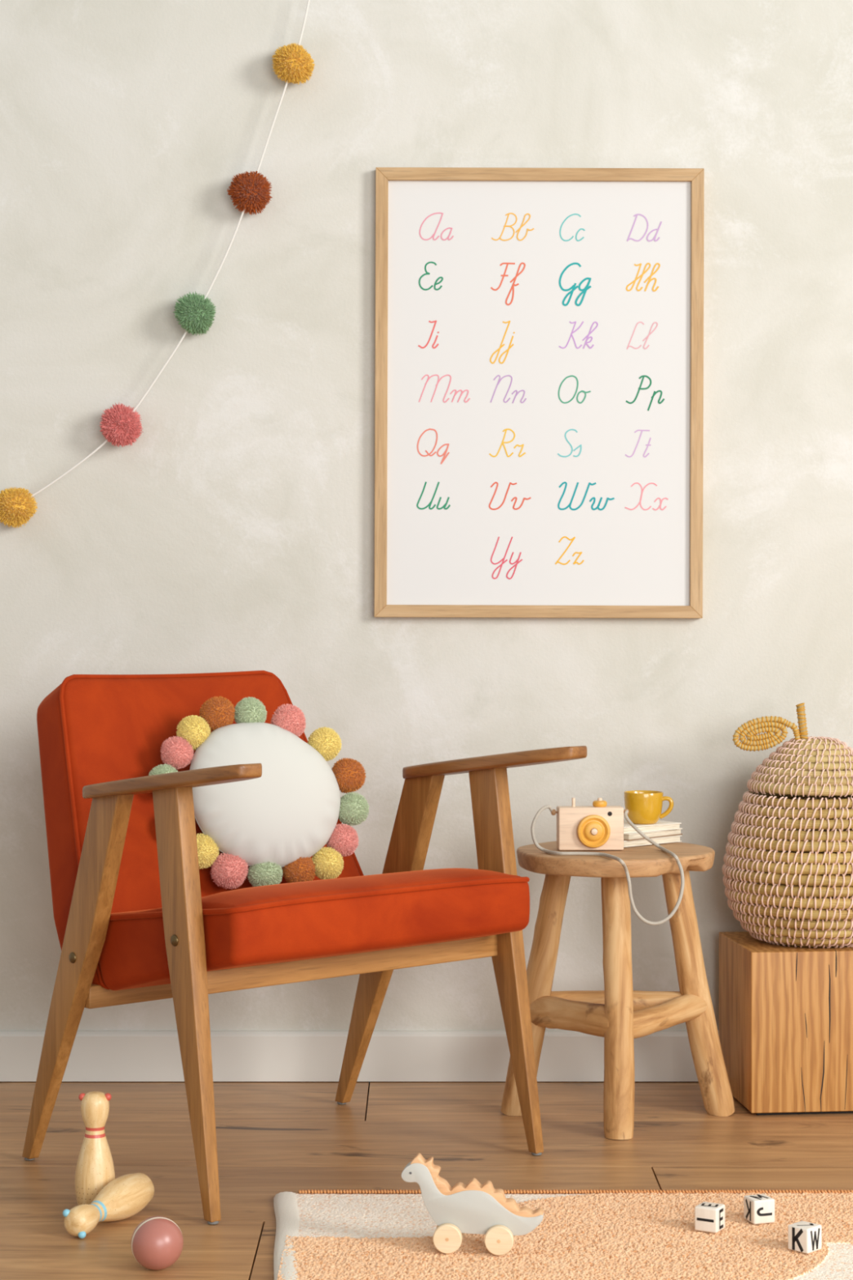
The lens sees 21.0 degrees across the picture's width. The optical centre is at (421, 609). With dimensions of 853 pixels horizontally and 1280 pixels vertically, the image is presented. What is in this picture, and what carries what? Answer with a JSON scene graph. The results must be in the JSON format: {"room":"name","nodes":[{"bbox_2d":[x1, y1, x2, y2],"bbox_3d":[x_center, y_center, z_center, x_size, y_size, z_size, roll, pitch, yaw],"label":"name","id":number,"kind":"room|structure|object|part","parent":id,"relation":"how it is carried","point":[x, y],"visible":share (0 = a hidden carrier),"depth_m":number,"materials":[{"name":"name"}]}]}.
{"room":"child's playroom","nodes":[
{"label":"child's playroom","id":0,"kind":"room"},
{"bbox_2d":[0,0,852,1086],"bbox_3d":[0.100,-0.556,3.840,4.200,2.700,0.120,0,0,0],"label":"wall","id":1,"kind":"structure","parent":0,"point":[236,532],"depth_m":3.78,"materials":[{"name":"paint"}]},
{"bbox_2d":[0,0,315,528],"bbox_3d":[-0.468,-0.565,3.741,0.591,0.884,0.074,0,0,0],"label":"garland","id":2,"kind":"object","parent":1,"relation":"hanging from","point":[121,425],"visible":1,"depth_m":3.73,"materials":[{"name":"fabric"}]},
{"bbox_2d":[0,1030,719,1081],"bbox_3d":[0.100,0.732,3.773,4.200,0.082,0.014,0,0,0],"label":"baseboard","id":3,"kind":"structure","parent":1,"relation":"attached to","point":[95,1055],"depth_m":3.77,"materials":[{"name":"paint"}]},
{"bbox_2d":[373,167,704,617],"bbox_3d":[0.192,-0.354,3.768,0.536,0.735,0.022,0,0,0],"label":"framed print","id":4,"kind":"object","parent":1,"relation":"attached to","point":[539,348],"visible":1,"depth_m":3.77,"materials":[{"name":"white paper"}]},
{"bbox_3d":[-0.066,-0.355,3.768,0.020,0.734,0.022,0,0,0],"label":"frame rail","id":5,"kind":"part","parent":4,"relation":"part of","materials":[{"name":"brown wood"}]},
{"bbox_3d":[0.191,0.003,3.768,0.536,0.020,0.022,0,0,0],"label":"frame rail","id":6,"kind":"part","parent":4,"relation":"part of","materials":[{"name":"brown wood"}]},
{"bbox_3d":[0.194,-0.711,3.768,0.536,0.020,0.022,0,0,0],"label":"frame rail","id":7,"kind":"part","parent":4,"relation":"part of","materials":[{"name":"brown wood"}]},
{"bbox_3d":[0.450,-0.353,3.768,0.020,0.734,0.022,0,0,0],"label":"frame rail","id":8,"kind":"part","parent":4,"relation":"part of","materials":[{"name":"brown wood"}]},
{"bbox_2d":[0,1081,852,1279],"bbox_3d":[0.100,0.799,1.900,4.200,0.050,3.800,0,0,0],"label":"floor","id":9,"kind":"structure","parent":0,"point":[273,1138],"depth_m":3.29,"materials":[{"name":"brown wood"}]},
{"bbox_2d":[75,1091,115,1204],"bbox_3d":[-0.420,0.697,2.963,0.052,0.152,0.052,0,0,0],"label":"skittle","id":10,"kind":"object","parent":9,"relation":"on","point":[95,1168],"visible":0.8,"depth_m":2.95,"materials":[{"name":"beige wood"}]},
{"bbox_2d":[62,1173,154,1238],"bbox_3d":[-0.396,0.748,2.894,0.052,0.052,0.153,0,0,29],"label":"skittle","id":11,"kind":"object","parent":9,"relation":"on","point":[125,1196],"visible":1,"depth_m":2.89,"materials":[{"name":"beige wood"}]},
{"bbox_2d":[130,1216,183,1270],"bbox_3d":[-0.310,0.743,2.700,0.061,0.061,0.061,0,0,0],"label":"ball","id":12,"kind":"object","parent":9,"relation":"on","point":[157,1242],"visible":1,"depth_m":2.68,"materials":[{"name":"paint"}]},
{"bbox_2d":[22,670,586,1224],"bbox_3d":[-0.208,0.434,3.267,0.627,0.679,0.656,0,0,-41],"label":"armchair","id":13,"kind":"object","parent":9,"relation":"on","point":[137,918],"visible":0.86,"depth_m":3.17,"materials":[{"name":"orange fabric"}]},
{"bbox_3d":[-0.472,0.507,3.152,0.026,0.526,0.246,0,0,-41],"label":"leg","id":14,"kind":"part","parent":13,"relation":"part of","materials":[{"name":"brown wood"}]},
{"bbox_3d":[-0.259,0.531,3.327,0.531,0.031,0.022,0,0,-41],"label":"rail","id":15,"kind":"part","parent":13,"relation":"part of","materials":[{"name":"brown wood"}]},
{"bbox_3d":[-0.322,0.222,2.974,0.072,0.064,0.360,0,0,-41],"label":"armrest","id":16,"kind":"part","parent":13,"relation":"part of","materials":[{"name":"brown wood"}]},
{"bbox_3d":[-0.297,0.499,2.948,0.026,0.543,0.133,0,0,-41],"label":"leg","id":17,"kind":"part","parent":13,"relation":"part of","materials":[{"name":"brown wood"}]},
{"bbox_3d":[-0.332,0.314,3.412,0.504,0.428,0.275,0,0,-41],"label":"backrest","id":18,"kind":"part","parent":13,"relation":"part of","materials":[{"name":"orange fabric"}]},
{"bbox_2d":[148,696,369,888],"bbox_3d":[-0.234,0.265,3.333,0.324,0.278,0.119,0,0,-19],"label":"round cushion","id":19,"kind":"object","parent":13,"relation":"on","point":[283,817],"visible":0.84,"depth_m":3.30,"materials":[{"name":"white fabric"}]},
{"bbox_2d":[98,867,529,990],"bbox_3d":[-0.149,0.441,3.198,0.517,0.156,0.357,0,0,-41],"label":"seat cushion","id":20,"kind":"object","parent":13,"relation":"on","point":[248,936],"depth_m":3.08,"materials":[{"name":"orange fabric"}]},
{"bbox_3d":[-0.099,0.482,3.140,0.531,0.031,0.022,0,0,-41],"label":"rail","id":21,"kind":"part","parent":13,"relation":"part of","materials":[{"name":"brown wood"}]},
{"bbox_3d":[-0.053,0.507,3.510,0.026,0.526,0.246,0,0,-41],"label":"leg","id":22,"kind":"part","parent":13,"relation":"part of","materials":[{"name":"brown wood"}]},
{"bbox_3d":[0.100,0.222,3.335,0.072,0.064,0.360,0,0,-41],"label":"armrest","id":23,"kind":"part","parent":13,"relation":"part of","materials":[{"name":"brown wood"}]},
{"bbox_3d":[0.121,0.499,3.307,0.026,0.543,0.133,0,0,-41],"label":"leg","id":24,"kind":"part","parent":13,"relation":"part of","materials":[{"name":"brown wood"}]},
{"bbox_2d":[273,1189,852,1279],"bbox_3d":[0.381,0.768,2.388,1.149,0.012,1.284,0,0,0],"label":"rug","id":25,"kind":"object","parent":9,"relation":"on","point":[593,1234],"visible":0.83,"depth_m":2.79,"materials":[{"name":"carpet"}]},
{"bbox_2d":[400,1152,544,1255],"bbox_3d":[0.061,0.708,2.745,0.170,0.112,0.043,0,0,7],"label":"dinosaur","id":26,"kind":"object","parent":25,"relation":"on","point":[474,1207],"visible":1,"depth_m":2.73,"materials":[{"name":"grey paint"}]},
{"bbox_2d":[694,1201,724,1232],"bbox_3d":[0.356,0.749,2.837,0.030,0.030,0.030,0,0,29],"label":"cube","id":27,"kind":"object","parent":25,"relation":"on","point":[708,1216],"visible":1,"depth_m":2.83,"materials":[{"name":"white wood"}]},
{"bbox_2d":[743,1194,774,1224],"bbox_3d":[0.422,0.749,2.876,0.030,0.030,0.030,0,0,-19],"label":"cube","id":28,"kind":"object","parent":25,"relation":"on","point":[757,1208],"visible":1,"depth_m":2.86,"materials":[{"name":"white wood"}]},
{"bbox_2d":[787,1220,822,1253],"bbox_3d":[0.458,0.749,2.747,0.030,0.030,0.030,0,0,45],"label":"cube","id":29,"kind":"object","parent":25,"relation":"on","point":[804,1237],"visible":1,"depth_m":2.74,"materials":[{"name":"white wood"}]},
{"bbox_2d":[500,840,734,1139],"bbox_3d":[0.302,0.566,3.450,0.360,0.415,0.293,0,0,0],"label":"stool","id":30,"kind":"object","parent":9,"relation":"on","point":[618,1013],"visible":0.88,"depth_m":3.44,"materials":[{"name":"brown wood"}]},
{"bbox_3d":[0.175,0.577,3.519,0.113,0.393,0.050,0,0,22],"label":"leg","id":31,"kind":"part","parent":30,"relation":"part of","materials":[{"name":"brown wood"}]},
{"bbox_2d":[530,797,684,925],"bbox_3d":[0.291,0.367,3.377,0.178,0.172,0.218,0,0,-35],"label":"camera","id":32,"kind":"object","parent":30,"relation":"on","point":[599,826],"visible":1,"depth_m":3.42,"materials":[{"name":"brown wood"}]},
{"bbox_3d":[0.291,0.372,3.450,0.297,0.028,0.293,0,0,0],"label":"seat","id":33,"kind":"part","parent":30,"relation":"part of","materials":[{"name":"brown wood"}]},
{"bbox_3d":[0.289,0.578,3.385,0.048,0.391,0.061,0,0,0],"label":"leg","id":34,"kind":"part","parent":30,"relation":"part of","materials":[{"name":"brown wood"}]},
{"bbox_2d":[623,835,681,847],"bbox_3d":[0.322,0.353,3.536,0.132,0.010,0.092,0,0,-42],"label":"notebook","id":35,"kind":"object","parent":30,"relation":"on","point":[675,838],"visible":0.37,"depth_m":3.51,"materials":[{"name":"white paper"}]},
{"bbox_2d":[623,827,682,840],"bbox_3d":[0.325,0.343,3.539,0.092,0.010,0.132,0,0,44],"label":"notebook","id":36,"kind":"object","parent":35,"relation":"on","point":[631,836],"visible":0.37,"depth_m":3.50,"materials":[{"name":"white paper"}]},
{"bbox_2d":[623,819,681,833],"bbox_3d":[0.321,0.333,3.537,0.129,0.010,0.092,0,0,-37],"label":"notebook","id":37,"kind":"object","parent":36,"relation":"on","point":[660,825],"visible":0.47,"depth_m":3.51,"materials":[{"name":"white paper"}]},
{"bbox_2d":[623,790,673,824],"bbox_3d":[0.343,0.304,3.524,0.068,0.048,0.060,0,0,43],"label":"cup","id":38,"kind":"object","parent":37,"relation":"on","point":[644,806],"visible":0.94,"depth_m":3.51,"materials":[{"name":"yellow ceramic"}]},
{"bbox_3d":[0.375,0.303,3.523,0.023,0.035,0.008,0,0,6],"label":"handle","id":39,"kind":"part","parent":38,"relation":"part of","materials":[{"name":"yellow ceramic"}]},
{"bbox_3d":[0.422,0.577,3.521,0.126,0.394,0.049,0,0,-22],"label":"leg","id":40,"kind":"part","parent":30,"relation":"part of","materials":[{"name":"brown wood"}]},
{"bbox_2d":[719,931,852,1115],"bbox_3d":[0.657,0.648,3.633,0.330,0.252,0.222,0,0,-6],"label":"block","id":41,"kind":"object","parent":9,"relation":"on","point":[786,1012],"visible":0.8,"depth_m":3.52,"materials":[{"name":"brown wood"}]},
{"bbox_2d":[722,702,852,948],"bbox_3d":[0.620,0.334,3.625,0.290,0.376,0.290,0,0,3],"label":"basket","id":42,"kind":"object","parent":41,"relation":"on","point":[788,867],"visible":1,"depth_m":3.53,"materials":[{"name":"beige wicker"}]},
{"bbox_3d":[0.598,0.182,3.613,0.019,0.067,0.012,0,0,0],"label":"stem","id":43,"kind":"part","parent":42,"relation":"part of","materials":[{"name":"yellow wicker"}]}
]}

